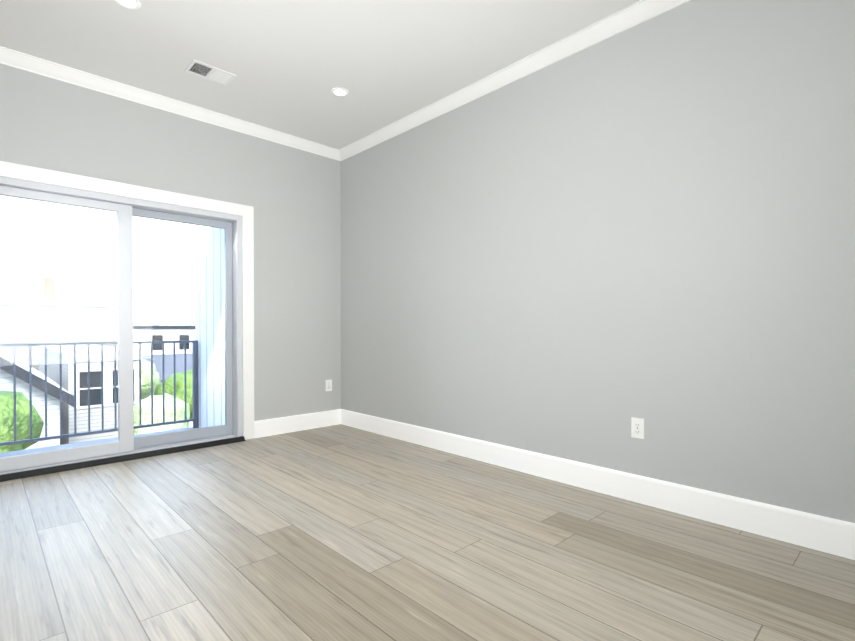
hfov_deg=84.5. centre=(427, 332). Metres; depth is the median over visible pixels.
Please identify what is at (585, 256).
wall
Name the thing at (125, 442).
panel
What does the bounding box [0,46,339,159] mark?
crown molding
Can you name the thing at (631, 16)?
crown molding
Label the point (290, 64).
ceiling
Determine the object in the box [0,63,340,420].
wall
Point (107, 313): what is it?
house
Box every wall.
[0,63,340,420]
[195,227,224,427]
[341,0,854,522]
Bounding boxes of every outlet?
[326,380,331,390]
[631,417,643,438]
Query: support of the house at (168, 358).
on the ground
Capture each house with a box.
[0,275,117,370]
[0,350,73,449]
[38,345,141,444]
[117,325,195,354]
[141,353,192,426]
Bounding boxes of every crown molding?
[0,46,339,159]
[338,0,689,160]
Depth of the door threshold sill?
3.52 m
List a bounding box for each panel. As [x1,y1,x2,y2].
[0,185,133,470]
[117,208,232,448]
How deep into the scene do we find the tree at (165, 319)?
82.51 m
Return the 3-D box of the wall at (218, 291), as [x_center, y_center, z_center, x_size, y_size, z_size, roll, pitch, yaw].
[-2.105,-0.365,4.799,0.160,3.250,1.060,0,1,-44]
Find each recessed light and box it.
[115,0,140,8]
[331,87,348,95]
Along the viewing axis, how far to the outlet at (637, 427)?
2.71 m
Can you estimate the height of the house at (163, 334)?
10.750 m
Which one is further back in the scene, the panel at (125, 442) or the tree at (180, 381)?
the tree at (180, 381)
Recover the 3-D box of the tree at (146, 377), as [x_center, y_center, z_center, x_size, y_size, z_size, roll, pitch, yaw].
[-16.504,5.830,26.842,2.412,8.859,2.205,0,1,-44]
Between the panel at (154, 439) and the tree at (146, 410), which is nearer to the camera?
the panel at (154, 439)
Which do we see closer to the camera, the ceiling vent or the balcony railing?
the ceiling vent
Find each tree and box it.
[0,288,195,325]
[0,390,43,452]
[134,393,189,434]
[141,359,160,398]
[153,369,192,418]
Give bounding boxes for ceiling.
[0,0,639,149]
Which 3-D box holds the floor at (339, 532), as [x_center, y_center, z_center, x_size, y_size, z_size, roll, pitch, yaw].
[-0.464,1.048,1.810,4.090,0.120,5.550,0,1,-44]
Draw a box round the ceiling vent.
[184,59,235,85]
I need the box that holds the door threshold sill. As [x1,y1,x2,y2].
[0,436,244,481]
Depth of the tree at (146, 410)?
15.87 m
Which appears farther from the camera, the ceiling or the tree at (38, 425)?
the tree at (38, 425)
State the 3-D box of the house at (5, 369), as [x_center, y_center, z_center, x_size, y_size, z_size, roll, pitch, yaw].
[-15.830,4.578,13.822,7.600,11.600,10.670,0,1,-44]
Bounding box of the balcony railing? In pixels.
[0,340,197,445]
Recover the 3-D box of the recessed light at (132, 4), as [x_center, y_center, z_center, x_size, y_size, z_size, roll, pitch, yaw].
[-1.675,-1.846,2.625,0.132,0.007,0.132,0,1,-44]
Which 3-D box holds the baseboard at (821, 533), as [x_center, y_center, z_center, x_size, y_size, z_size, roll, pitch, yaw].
[0.865,0.899,3.077,0.016,0.155,5.150,0,1,-44]
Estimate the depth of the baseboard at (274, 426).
4.57 m
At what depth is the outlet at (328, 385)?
4.83 m
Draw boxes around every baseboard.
[254,409,341,437]
[342,409,854,559]
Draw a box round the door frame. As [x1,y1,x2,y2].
[0,161,253,474]
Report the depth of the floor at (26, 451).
4.34 m
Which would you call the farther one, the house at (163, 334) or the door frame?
the house at (163, 334)
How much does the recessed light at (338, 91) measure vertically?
0.007 m
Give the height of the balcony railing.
0.942 m
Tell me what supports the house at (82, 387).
on the ground
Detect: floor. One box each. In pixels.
[0,424,854,640]
[0,427,195,456]

